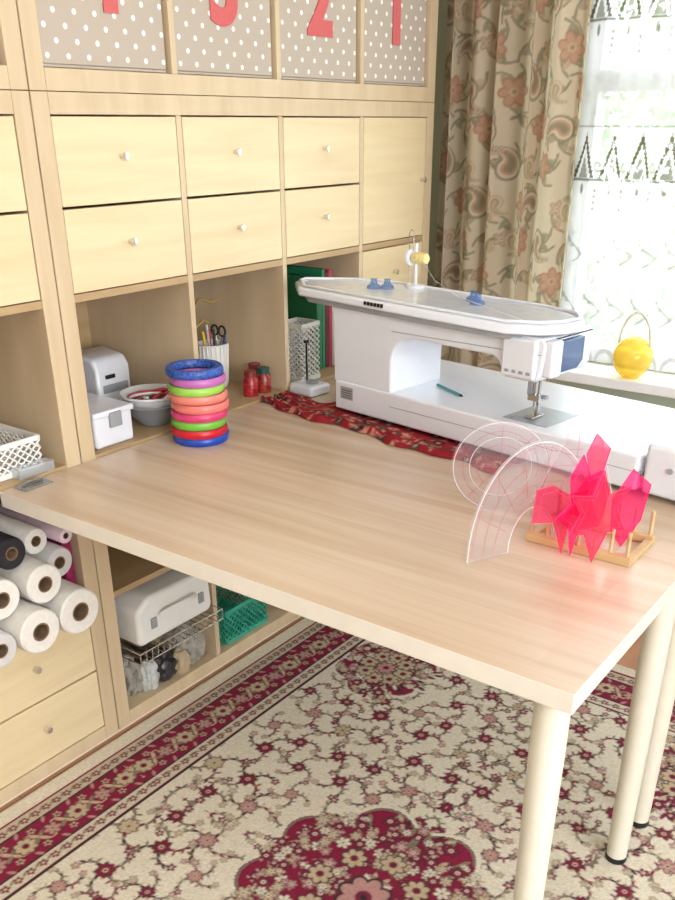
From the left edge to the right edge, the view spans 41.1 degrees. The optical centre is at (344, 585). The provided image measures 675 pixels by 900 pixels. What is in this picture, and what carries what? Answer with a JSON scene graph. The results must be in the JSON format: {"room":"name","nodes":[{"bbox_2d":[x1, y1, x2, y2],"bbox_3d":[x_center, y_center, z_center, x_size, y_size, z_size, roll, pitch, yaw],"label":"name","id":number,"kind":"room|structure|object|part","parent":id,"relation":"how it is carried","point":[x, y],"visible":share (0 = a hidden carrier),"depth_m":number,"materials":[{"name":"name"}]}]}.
{"room":"sewing room","nodes":[
{"label":"sewing room","id":0,"kind":"room"},
{"bbox_2d":[0,616,641,812],"bbox_3d":[0.161,1.179,0.887,4.220,0.050,5.590,18,33,31],"label":"floor","id":1,"kind":"structure","parent":0,"point":[629,659],"depth_m":2.53,"materials":[{"name":"brown wood"}]},
{"bbox_2d":[0,616,300,806],"bbox_3d":[-0.538,0.199,2.717,0.368,0.014,2.227,18,33,31],"label":"trim","id":2,"kind":"structure","parent":1,"relation":"on","point":[17,795],"depth_m":2.42,"materials":[{"name":"beige wood"}]},
{"bbox_2d":[0,90,118,804],"bbox_3d":[-0.966,-0.182,1.839,0.408,1.466,0.764,18,33,31],"label":"shelving unit","id":3,"kind":"object","parent":2,"relation":"on","point":[57,703],"visible":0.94,"depth_m":1.99,"materials":[{"name":"brown wood"}]},
{"bbox_2d":[0,630,16,667],"bbox_3d":[-0.893,0.077,1.988,0.440,0.078,0.078,18,33,31],"label":"roll","id":4,"kind":"object","parent":3,"relation":"on","point":[8,645],"visible":1,"depth_m":1.89,"materials":[{"name":"fabric"}]},
{"bbox_3d":[-0.721,-0.742,1.594,0.018,0.162,0.331,18,33,31],"label":"drawer","id":5,"kind":"part","parent":3,"relation":"part of","materials":[{"name":"brown wood"}]},
{"bbox_2d":[0,0,27,89],"bbox_3d":[-0.973,-1.176,1.332,0.390,0.764,0.764,18,33,31],"label":"shelving unit","id":6,"kind":"object","parent":3,"relation":"on","point":[12,67],"visible":1,"depth_m":1.63,"materials":[{"name":"brown wood"}]},
{"bbox_3d":[-0.721,-0.593,1.671,0.018,0.162,0.331,18,33,31],"label":"drawer","id":7,"kind":"part","parent":3,"relation":"part of","materials":[{"name":"brown wood"}]},
{"bbox_2d":[0,423,43,481],"bbox_3d":[-0.783,-0.294,1.956,0.206,0.075,0.146,18,33,31],"label":"plastic basket","id":8,"kind":"object","parent":3,"relation":"on","point":[12,462],"visible":0.98,"depth_m":1.94,"materials":[{"name":"white plastic"}]},
{"bbox_2d":[0,597,58,653],"bbox_3d":[-0.828,0.039,2.041,0.440,0.100,0.100,18,33,31],"label":"roll","id":9,"kind":"object","parent":3,"relation":"on","point":[34,628],"visible":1,"depth_m":1.92,"materials":[{"name":"fabric"}]},
{"bbox_2d":[0,577,18,619],"bbox_3d":[-0.886,-0.028,1.983,0.430,0.088,0.088,18,33,31],"label":"roll","id":10,"kind":"object","parent":9,"relation":"on","point":[9,592],"visible":1,"depth_m":1.89,"materials":[{"name":"fabric"}]},
{"bbox_2d":[0,554,60,603],"bbox_3d":[-0.821,-0.063,2.047,0.440,0.088,0.088,18,33,31],"label":"roll","id":11,"kind":"object","parent":9,"relation":"on","point":[36,580],"visible":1,"depth_m":1.92,"materials":[{"name":"fabric"}]},
{"bbox_2d":[0,531,24,569],"bbox_3d":[-0.863,-0.121,1.999,0.400,0.072,0.072,18,33,31],"label":"roll","id":12,"kind":"object","parent":11,"relation":"on","point":[12,549],"visible":1,"depth_m":1.90,"materials":[{"name":"black fabric"}]},
{"bbox_2d":[0,513,46,553],"bbox_3d":[-0.827,-0.148,2.060,0.380,0.060,0.060,18,33,31],"label":"roll","id":13,"kind":"object","parent":11,"relation":"on","point":[34,539],"visible":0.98,"depth_m":1.97,"materials":[{"name":"fabric"}]},
{"bbox_2d":[16,464,49,477],"bbox_3d":[-0.670,-0.253,1.934,0.030,0.022,0.090,18,33,31],"label":"box","id":14,"kind":"object","parent":3,"relation":"on","point":[41,468],"visible":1,"depth_m":1.93,"materials":[{"name":"white plastic"}]},
{"bbox_3d":[-0.706,0.192,2.064,0.019,0.017,0.017,18,33,31],"label":"knob","id":15,"kind":"part","parent":3,"relation":"part of","materials":[{"name":"metal"}]},
{"bbox_2d":[0,497,76,583],"bbox_3d":[-0.761,-0.106,2.165,0.300,0.250,0.027,18,33,31],"label":"bolt","id":16,"kind":"object","parent":3,"relation":"on","point":[70,576],"visible":0.02,"depth_m":2.10,"materials":[{"name":"pink fabric"}]},
{"bbox_3d":[-0.721,0.194,2.077,0.018,0.162,0.331,18,33,31],"label":"drawer","id":17,"kind":"part","parent":3,"relation":"part of","materials":[{"name":"brown wood"}]},
{"bbox_3d":[-0.706,0.341,2.140,0.019,0.017,0.017,18,33,31],"label":"knob","id":18,"kind":"part","parent":3,"relation":"part of","materials":[{"name":"metal"}]},
{"bbox_3d":[-0.721,0.343,2.154,0.018,0.162,0.331,18,33,31],"label":"drawer","id":19,"kind":"part","parent":3,"relation":"part of","materials":[{"name":"brown wood"}]},
{"bbox_2d":[19,578,98,633],"bbox_3d":[-0.765,-0.002,2.116,0.440,0.106,0.106,18,33,31],"label":"roll","id":20,"kind":"object","parent":3,"relation":"on","point":[75,606],"visible":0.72,"depth_m":1.99,"materials":[{"name":"fabric"}]},
{"bbox_2d":[25,541,71,575],"bbox_3d":[-0.797,-0.105,2.119,0.390,0.072,0.072,18,33,31],"label":"roll","id":21,"kind":"object","parent":20,"relation":"on","point":[58,556],"visible":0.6,"depth_m":2.01,"materials":[{"name":"fabric"}]},
{"bbox_2d":[0,503,71,542],"bbox_3d":[-0.781,-0.166,2.098,0.405,0.036,0.036,18,33,31],"label":"roll","id":22,"kind":"object","parent":21,"relation":"on","point":[53,532],"visible":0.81,"depth_m":2.01,"materials":[{"name":"fabric"}]},
{"bbox_2d":[28,91,433,728],"bbox_3d":[-0.295,-0.592,2.634,0.442,1.466,1.466,18,33,31],"label":"shelving unit","id":23,"kind":"object","parent":2,"relation":"on","point":[155,205],"depth_m":2.25,"materials":[{"name":"brown wood"}]},
{"bbox_3d":[-0.472,-0.651,2.748,0.004,1.388,1.388,18,33,31],"label":"panel","id":24,"kind":"part","parent":23,"relation":"part of","materials":[{"name":"brown wood"}]},
{"bbox_2d":[81,346,130,400],"bbox_3d":[-0.634,-0.532,2.330,0.124,0.155,0.110,18,33,31],"label":"printer","id":25,"kind":"object","parent":23,"relation":"on","point":[106,370],"visible":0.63,"depth_m":2.28,"materials":[{"name":"white plastic"}]},
{"bbox_2d":[87,393,132,448],"bbox_3d":[-0.599,-0.391,2.132,0.173,0.086,0.122,18,33,31],"label":"case","id":26,"kind":"object","parent":23,"relation":"on","point":[111,421],"visible":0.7,"depth_m":2.09,"materials":[{"name":"white plastic"}]},
{"bbox_3d":[-0.600,-0.423,2.117,0.169,0.014,0.122,18,33,31],"label":"lid","id":27,"kind":"part","parent":26,"relation":"part of","materials":[{"name":"white plastic"}]},
{"bbox_3d":[-0.476,-0.896,1.893,0.018,0.162,0.331,18,33,31],"label":"drawer","id":28,"kind":"part","parent":23,"relation":"part of","materials":[{"name":"brown wood"}]},
{"bbox_3d":[-0.461,-0.898,1.880,0.019,0.017,0.017,18,33,31],"label":"knob","id":29,"kind":"part","parent":23,"relation":"part of","materials":[{"name":"metal"}]},
{"bbox_3d":[-0.476,-0.747,1.970,0.018,0.162,0.331,18,33,31],"label":"drawer","id":30,"kind":"part","parent":23,"relation":"part of","materials":[{"name":"brown wood"}]},
{"bbox_3d":[-0.461,-0.749,1.957,0.019,0.017,0.017,18,33,31],"label":"knob","id":31,"kind":"part","parent":23,"relation":"part of","materials":[{"name":"metal"}]},
{"bbox_2d":[119,384,171,426],"bbox_3d":[-0.480,-0.449,2.247,0.158,0.083,0.158,18,33,31],"label":"mixing bowl","id":32,"kind":"object","parent":23,"relation":"on","point":[151,403],"visible":0.73,"depth_m":2.21,"materials":[{"name":"grey plastic"}]},
{"bbox_3d":[-0.480,-0.472,2.235,0.096,0.030,0.096,18,33,31],"label":"cord","id":33,"kind":"part","parent":32,"relation":"part of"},
{"bbox_2d":[114,569,210,645],"bbox_3d":[-0.557,0.015,2.428,0.339,0.130,0.265,18,33,31],"label":"case","id":34,"kind":"object","parent":23,"relation":"on","point":[157,606],"visible":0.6,"depth_m":2.31,"materials":[{"name":"grey plastic"}]},
{"bbox_3d":[-0.432,0.047,2.339,0.026,0.023,0.130,18,33,31],"label":"handle","id":35,"kind":"part","parent":34,"relation":"part of","materials":[{"name":"white plastic"}]},
{"bbox_2d":[120,621,205,695],"bbox_3d":[-0.568,0.170,2.532,0.268,0.125,0.313,18,33,31],"label":"bundle","id":36,"kind":"object","parent":23,"relation":"on","point":[176,661],"visible":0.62,"depth_m":2.48,"materials":[{"name":"beige fabric"}]},
{"bbox_3d":[-0.581,0.081,2.483,0.383,0.033,0.303,18,33,31],"label":"wire drawer","id":37,"kind":"part","parent":23,"relation":"part of","materials":[{"name":"silver metal"}]},
{"bbox_2d":[195,298,218,354],"bbox_3d":[-0.365,-0.623,2.377,0.040,0.273,0.110,18,33,31],"label":"hook rack","id":38,"kind":"object","parent":23,"relation":"on","point":[198,299],"visible":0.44,"depth_m":2.33,"materials":[{"name":"gold metal"}]},
{"bbox_2d":[198,324,228,386],"bbox_3d":[-0.373,-0.650,2.543,0.092,0.169,0.092,18,33,31],"label":"pencil cup","id":39,"kind":"object","parent":23,"relation":"on","point":[216,349],"visible":0.54,"depth_m":2.52,"materials":[{"name":"white ceramic"}]},
{"bbox_2d":[15,0,438,101],"bbox_3d":[-0.316,-1.591,2.136,0.390,0.764,1.466,18,33,31],"label":"shelving unit","id":40,"kind":"object","parent":23,"relation":"on","point":[39,78],"visible":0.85,"depth_m":2.03,"materials":[{"name":"brown wood"}]},
{"bbox_2d":[35,0,165,72],"bbox_3d":[-0.617,-1.228,1.836,0.352,0.315,0.323,18,33,31],"label":"storage box","id":41,"kind":"object","parent":40,"relation":"on","point":[112,35],"visible":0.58,"depth_m":1.78,"materials":[{"name":"beige fabric"}]},
{"bbox_2d":[172,0,271,78],"bbox_3d":[-0.410,-1.359,2.089,0.352,0.315,0.323,18,33,31],"label":"storage box","id":42,"kind":"object","parent":40,"relation":"on","point":[226,38],"visible":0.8,"depth_m":2.03,"materials":[{"name":"beige fabric"}]},
{"bbox_2d":[279,0,355,82],"bbox_3d":[-0.204,-1.489,2.341,0.352,0.315,0.323,18,33,31],"label":"storage box","id":43,"kind":"object","parent":40,"relation":"on","point":[318,37],"visible":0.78,"depth_m":2.28,"materials":[{"name":"beige fabric"}]},
{"bbox_2d":[364,0,426,86],"bbox_3d":[0.002,-1.619,2.593,0.352,0.315,0.323,18,33,31],"label":"storage box","id":44,"kind":"object","parent":40,"relation":"on","point":[394,30],"visible":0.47,"depth_m":2.52,"materials":[{"name":"beige fabric"}]},
{"bbox_3d":[-0.270,-1.026,2.146,0.018,0.162,0.331,18,33,31],"label":"drawer","id":45,"kind":"part","parent":23,"relation":"part of","materials":[{"name":"yellow wood"}]},
{"bbox_3d":[-0.270,-0.877,2.222,0.018,0.162,0.331,18,33,31],"label":"drawer","id":46,"kind":"part","parent":23,"relation":"part of","materials":[{"name":"yellow wood"}]},
{"bbox_3d":[-0.255,-1.028,2.132,0.019,0.017,0.017,18,33,31],"label":"knob","id":47,"kind":"part","parent":23,"relation":"part of","materials":[{"name":"metal"}]},
{"bbox_3d":[-0.255,-0.879,2.209,0.019,0.017,0.017,18,33,31],"label":"knob","id":48,"kind":"part","parent":23,"relation":"part of","materials":[{"name":"metal"}]},
{"bbox_2d":[216,585,267,644],"bbox_3d":[-0.376,0.065,2.754,0.206,0.110,0.186,18,33,31],"label":"basket","id":49,"kind":"object","parent":23,"relation":"on","point":[237,621],"visible":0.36,"depth_m":2.72,"materials":[{"name":"plastic"}]},
{"bbox_2d":[243,369,258,396],"bbox_3d":[-0.260,-0.559,2.477,0.042,0.068,0.042,18,33,31],"label":"spice jar","id":50,"kind":"object","parent":23,"relation":"on","point":[250,381],"visible":1,"depth_m":2.46,"materials":[{"name":"red glass"}]},
{"bbox_2d":[248,362,259,374],"bbox_3d":[-0.256,-0.597,2.551,0.042,0.068,0.042,18,33,31],"label":"spice jar","id":51,"kind":"object","parent":23,"relation":"on","point":[252,365],"visible":0.32,"depth_m":2.53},
{"bbox_2d":[256,366,271,392],"bbox_3d":[-0.227,-0.576,2.510,0.042,0.068,0.042,18,33,31],"label":"spice jar","id":52,"kind":"object","parent":23,"relation":"on","point":[263,375],"visible":0.94,"depth_m":2.50,"materials":[{"name":"red glass"}]},
{"bbox_2d":[288,317,319,381],"bbox_3d":[-0.132,-0.687,2.619,0.086,0.165,0.086,18,33,31],"label":"basket","id":53,"kind":"object","parent":23,"relation":"on","point":[296,374],"visible":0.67,"depth_m":2.60,"materials":[{"name":"white plastic"}]},
{"bbox_2d":[287,265,334,369],"bbox_3d":[-0.153,-0.838,2.777,0.250,0.290,0.105,18,33,31],"label":"file folders","id":54,"kind":"object","parent":23,"relation":"on","point":[298,306],"visible":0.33,"depth_m":2.69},
{"bbox_3d":[-0.064,-1.156,2.398,0.018,0.162,0.331,18,33,31],"label":"drawer","id":55,"kind":"part","parent":23,"relation":"part of","materials":[{"name":"yellow wood"}]},
{"bbox_3d":[-0.064,-1.008,2.475,0.018,0.162,0.331,18,33,31],"label":"drawer","id":56,"kind":"part","parent":23,"relation":"part of","materials":[{"name":"yellow wood"}]},
{"bbox_3d":[-0.049,-1.158,2.385,0.019,0.017,0.017,18,33,31],"label":"knob","id":57,"kind":"part","parent":23,"relation":"part of","materials":[{"name":"metal"}]},
{"bbox_3d":[-0.049,-1.010,2.461,0.019,0.017,0.017,18,33,31],"label":"knob","id":58,"kind":"part","parent":23,"relation":"part of","materials":[{"name":"metal"}]},
{"bbox_3d":[0.143,-0.975,2.811,0.018,0.162,0.331,18,33,31],"label":"drawer","id":59,"kind":"part","parent":23,"relation":"part of","materials":[{"name":"brown wood"}]},
{"bbox_3d":[0.143,-1.213,2.688,0.018,0.331,0.331,18,33,31],"label":"door","id":60,"kind":"part","parent":23,"relation":"part of","materials":[{"name":"brown wood"}]},
{"bbox_2d":[0,618,674,899],"bbox_3d":[0.038,0.645,1.860,1.660,0.005,2.360,18,33,31],"label":"oriental rug","id":61,"kind":"object","parent":1,"relation":"on","point":[325,762],"visible":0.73,"depth_m":2.13,"materials":[{"name":"beige carpet"}]},
{"bbox_2d":[0,377,674,899],"bbox_3d":[0.157,0.073,2.141,1.263,0.754,1.230,18,33,31],"label":"work table","id":62,"kind":"object","parent":61,"relation":"on","point":[358,534],"visible":0.95,"depth_m":1.65,"materials":[{"name":"brown wood"}]},
{"bbox_2d":[173,429,229,446],"bbox_3d":[-0.344,-0.363,2.165,0.138,0.019,0.133,-17,32,-30],"label":"hoop","id":63,"kind":"object","parent":62,"relation":"on","point":[218,440],"visible":0.42,"depth_m":2.11,"materials":[{"name":"plastic"}]},
{"bbox_2d":[171,423,227,439],"bbox_3d":[-0.348,-0.379,2.152,0.134,0.019,0.140,-9,29,-16],"label":"hoop","id":64,"kind":"object","parent":63,"relation":"on","point":[189,435],"visible":0.5,"depth_m":2.10,"materials":[{"name":"plastic"}]},
{"bbox_2d":[171,416,226,430],"bbox_3d":[-0.345,-0.396,2.142,0.136,0.019,0.130,-19,33,-32],"label":"hoop","id":65,"kind":"object","parent":64,"relation":"on","point":[217,424],"visible":0.41,"depth_m":2.09,"materials":[{"name":"plastic"}]},
{"bbox_2d":[171,408,227,423],"bbox_3d":[-0.343,-0.414,2.132,0.133,0.019,0.139,15,31,27],"label":"hoop","id":66,"kind":"object","parent":65,"relation":"on","point":[185,418],"visible":0.47,"depth_m":2.08,"materials":[{"name":"plastic"}]},
{"bbox_2d":[171,398,228,414],"bbox_3d":[-0.341,-0.433,2.126,0.135,0.019,0.140,0,27,0],"label":"hoop","id":67,"kind":"object","parent":66,"relation":"on","point":[218,407],"visible":0.46,"depth_m":2.07,"materials":[{"name":"plastic"}]},
{"bbox_2d":[168,388,227,405],"bbox_3d":[-0.345,-0.453,2.122,0.138,0.019,0.143,9,29,17],"label":"hoop","id":68,"kind":"object","parent":67,"relation":"on","point":[208,400],"visible":0.52,"depth_m":2.07,"materials":[{"name":"plastic"}]},
{"bbox_2d":[167,382,224,396],"bbox_3d":[-0.351,-0.468,2.107,0.137,0.019,0.131,9,29,16],"label":"hoop","id":69,"kind":"object","parent":68,"relation":"on","point":[182,392],"visible":0.5,"depth_m":2.06,"materials":[{"name":"plastic"}]},
{"bbox_2d":[169,368,225,388],"bbox_3d":[-0.343,-0.487,2.100,0.131,0.019,0.137,2,27,4],"label":"hoop","id":70,"kind":"object","parent":69,"relation":"on","point":[207,383],"visible":0.6,"depth_m":2.05,"materials":[{"name":"plastic"}]},
{"bbox_2d":[165,359,223,379],"bbox_3d":[-0.348,-0.503,2.089,0.134,0.019,0.140,17,32,29],"label":"hoop","id":71,"kind":"object","parent":70,"relation":"on","point":[172,370],"visible":1,"depth_m":2.06,"materials":[{"name":"plastic"}]},
{"bbox_2d":[290,340,329,396],"bbox_3d":[-0.099,-0.608,2.501,0.090,0.144,0.080,22,35,36],"label":"stand","id":72,"kind":"object","parent":62,"relation":"on","point":[308,387],"visible":1,"depth_m":2.50,"materials":[{"name":"white plastic"}]},
{"bbox_3d":[-0.106,-0.622,2.501,0.005,0.110,0.005,-17,32,-29],"label":"post","id":73,"kind":"part","parent":72,"relation":"part of","materials":[{"name":"black plastic"}]},
{"bbox_2d":[260,390,527,473],"bbox_3d":[0.180,-0.447,2.323,0.807,0.019,0.435,24,36,39],"label":"fabric","id":74,"kind":"object","parent":62,"relation":"on","point":[390,433],"visible":0.47,"depth_m":2.19,"materials":[{"name":"fabric"}]},
{"bbox_2d":[295,229,674,500],"bbox_3d":[0.383,-0.587,2.123,1.228,0.431,0.403,24,36,39],"label":"sewing machine","id":75,"kind":"object","parent":62,"relation":"on","point":[389,336],"visible":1,"depth_m":2.08,"materials":[{"name":"white plastic"}]},
{"bbox_3d":[0.005,-0.496,2.318,0.044,0.032,0.002,24,36,38],"label":"rating plate","id":76,"kind":"part","parent":75,"relation":"part of","materials":[{"name":"grey plastic"}]},
{"bbox_3d":[0.178,-0.803,2.260,0.008,0.110,0.008,24,36,39],"label":"stand post","id":77,"kind":"part","parent":75,"relation":"part of","materials":[{"name":"white plastic"}]},
{"bbox_3d":[0.193,-0.689,2.156,0.788,0.006,0.213,24,36,39],"label":"lid panel","id":78,"kind":"part","parent":75,"relation":"part of","materials":[{"name":"white plastic"}]},
{"bbox_3d":[0.193,-0.665,2.169,0.796,0.016,0.216,24,36,39],"label":"lid","id":79,"kind":"part","parent":75,"relation":"part of","materials":[{"name":"grey plastic"}]},
{"bbox_3d":[0.191,-0.681,2.162,0.846,0.022,0.245,24,36,39],"label":"lid","id":80,"kind":"part","parent":75,"relation":"part of","materials":[{"name":"white plastic"}]},
{"bbox_2d":[436,383,462,396],"bbox_3d":[0.259,-0.483,2.221,0.007,0.007,0.120,-12,30,-22],"label":"stylus pen","id":81,"kind":"object","parent":75,"relation":"on","point":[437,384],"visible":1,"depth_m":2.22,"materials":[{"name":"teal plastic"}]},
{"bbox_3d":[0.443,-0.385,2.040,0.115,0.001,0.130,24,36,39],"label":"needle plate","id":82,"kind":"part","parent":75,"relation":"part of","materials":[{"name":"metal"}]},
{"bbox_3d":[0.472,-0.494,1.925,0.014,0.068,0.125,24,36,39],"label":"panel","id":83,"kind":"part","parent":75,"relation":"part of","materials":[{"name":"blue plastic"}]},
{"bbox_2d":[451,421,549,509],"bbox_3d":[0.299,-0.231,1.733,0.188,0.174,0.021,0,27,-1],"label":"ruler","id":84,"kind":"object","parent":62,"relation":"on","point":[502,437],"visible":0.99,"depth_m":1.73,"materials":[{"name":"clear plastic"}]},
{"bbox_2d":[465,440,590,562],"bbox_3d":[0.331,-0.158,1.573,0.280,0.195,0.010,-14,30,-25],"label":"ruler","id":85,"kind":"object","parent":62,"relation":"on","point":[505,462],"visible":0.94,"depth_m":1.55,"materials":[{"name":"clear plastic"}]},
{"bbox_3d":[0.298,0.454,1.437,0.053,0.696,0.053,18,33,31],"label":"leg","id":86,"kind":"part","parent":62,"relation":"part of","materials":[{"name":"white metal"}]},
{"bbox_2d":[531,485,588,553],"bbox_3d":[0.367,-0.113,1.549,0.105,0.134,0.008,-9,29,-18],"label":"ruler","id":87,"kind":"object","parent":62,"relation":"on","point":[551,485],"visible":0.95,"depth_m":1.54,"materials":[{"name":"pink plastic"}]},
{"bbox_2d":[555,454,603,555],"bbox_3d":[0.399,-0.136,1.539,0.101,0.184,0.005,-15,30,-27],"label":"ruler","id":88,"kind":"object","parent":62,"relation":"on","point":[602,470],"visible":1,"depth_m":1.53,"materials":[{"name":"pink plastic"}]},
{"bbox_2d":[525,489,655,566],"bbox_3d":[0.446,-0.109,1.625,0.195,0.062,0.131,18,33,31],"label":"rack","id":89,"kind":"object","parent":62,"relation":"on","point":[536,535],"visible":0.87,"depth_m":1.62,"materials":[{"name":"brown wood"}]},
{"bbox_2d":[529,432,612,516],"bbox_3d":[0.426,-0.206,1.667,0.161,0.160,0.004,-4,28,-7],"label":"ruler","id":90,"kind":"object","parent":89,"relation":"in","point":[588,432],"visible":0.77,"depth_m":1.66,"materials":[{"name":"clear plastic"}]},
{"bbox_2d":[574,434,610,529],"bbox_3d":[0.445,-0.186,1.610,0.075,0.180,0.004,-9,29,-18],"label":"ruler","id":91,"kind":"object","parent":89,"relation":"in","point":[596,434],"visible":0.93,"depth_m":1.61,"materials":[{"name":"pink plastic"}]},
{"bbox_2d":[610,469,650,546],"bbox_3d":[0.488,-0.133,1.546,0.081,0.145,0.005,-12,31,-22],"label":"ruler","id":92,"kind":"object","parent":89,"relation":"in","point":[633,469],"visible":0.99,"depth_m":1.55,"materials":[{"name":"pink plastic"}]},
{"bbox_2d":[569,470,630,562],"bbox_3d":[0.426,-0.116,1.517,0.110,0.170,0.004,-8,30,-15],"label":"ruler","id":93,"kind":"object","parent":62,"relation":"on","point":[604,470],"visible":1,"depth_m":1.51,"materials":[{"name":"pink plastic"}]},
{"bbox_3d":[0.589,0.271,1.793,0.053,0.696,0.053,18,33,31],"label":"leg","id":94,"kind":"part","parent":62,"relation":"part of","materials":[{"name":"white metal"}]},
{"bbox_3d":[0.671,0.218,1.894,0.053,0.696,0.053,18,33,31],"label":"leg","id":95,"kind":"part","parent":62,"relation":"part of","materials":[{"name":"white metal"}]},
{"bbox_2d":[427,0,674,408],"bbox_3d":[1.769,-1.013,2.246,4.020,2.600,0.120,18,33,31],"label":"wall","id":96,"kind":"structure","parent":0,"point":[442,4],"depth_m":3.04,"materials":[{"name":"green paint"}]},
{"bbox_2d":[553,363,674,398],"bbox_3d":[1.374,-0.519,2.635,1.720,0.035,0.149,18,33,31],"label":"windowsill","id":97,"kind":"object","parent":96,"relation":"attached to","point":[655,384],"depth_m":2.89,"materials":[{"name":"white paint"}]},
{"bbox_2d":[612,312,652,378],"bbox_3d":[0.914,-0.761,2.841,0.124,0.204,0.124,18,33,31],"label":"glass ornament","id":98,"kind":"object","parent":97,"relation":"on","point":[632,357],"visible":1,"depth_m":2.81,"materials":[{"name":"yellow glass"}]},
{"bbox_3d":[0.914,-0.727,2.859,0.124,0.127,0.124,18,33,31],"label":"globe","id":99,"kind":"part","parent":98,"relation":"part of","materials":[{"name":"yellow glass"}]},
{"bbox_3d":[0.914,-0.805,2.818,0.108,0.104,0.008,18,33,31],"label":"handle","id":100,"kind":"part","parent":98,"relation":"part of","materials":[{"name":"yellow metal"}]},
{"bbox_2d":[561,0,674,371],"bbox_3d":[1.398,-1.367,2.245,1.700,1.800,0.024,18,33,31],"label":"lace curtain","id":101,"kind":"object","parent":96,"relation":"hanging from","point":[666,178],"visible":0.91,"depth_m":2.75,"materials":[{"name":"white fabric"}]},
{"bbox_2d":[561,0,674,373],"bbox_3d":[1.426,-1.329,2.356,1.660,1.660,0.070,18,33,31],"label":"frame","id":102,"kind":"object","parent":96,"relation":"attached to","point":[598,59],"visible":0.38,"depth_m":2.80,"materials":[{"name":"paint"}]},
{"label":"outside","id":103,"kind":"structure","parent":0,"visible":0},
{"bbox_2d":[583,240,674,348],"bbox_3d":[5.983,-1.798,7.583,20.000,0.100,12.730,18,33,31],"label":"lawn","id":104,"kind":"structure","parent":103,"point":[604,245],"depth_m":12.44,"materials":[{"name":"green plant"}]},
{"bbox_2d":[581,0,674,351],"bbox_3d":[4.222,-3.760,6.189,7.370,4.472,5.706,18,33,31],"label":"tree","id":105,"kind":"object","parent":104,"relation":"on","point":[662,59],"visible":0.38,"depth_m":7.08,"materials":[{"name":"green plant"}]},
{"bbox_3d":[0.161,-1.175,-0.328,4.220,0.050,5.590,18,33,31],"label":"ceiling","id":106,"kind":"structure","parent":0,"visible":0},
{"bbox_3d":[1.335,-2.088,1.670,2.900,0.023,0.024,18,33,31],"label":"curtain rod","id":107,"kind":"object","parent":106,"relation":"attached to","visible":0},
{"bbox_2d":[434,0,591,382],"bbox_3d":[0.483,-1.250,2.792,0.480,2.460,0.084,18,33,31],"label":"floral curtain","id":108,"kind":"object","parent":107,"relation":"hanging from","point":[515,69],"visible":0.53,"depth_m":2.74,"materials":[{"name":"fabric"}]}
]}

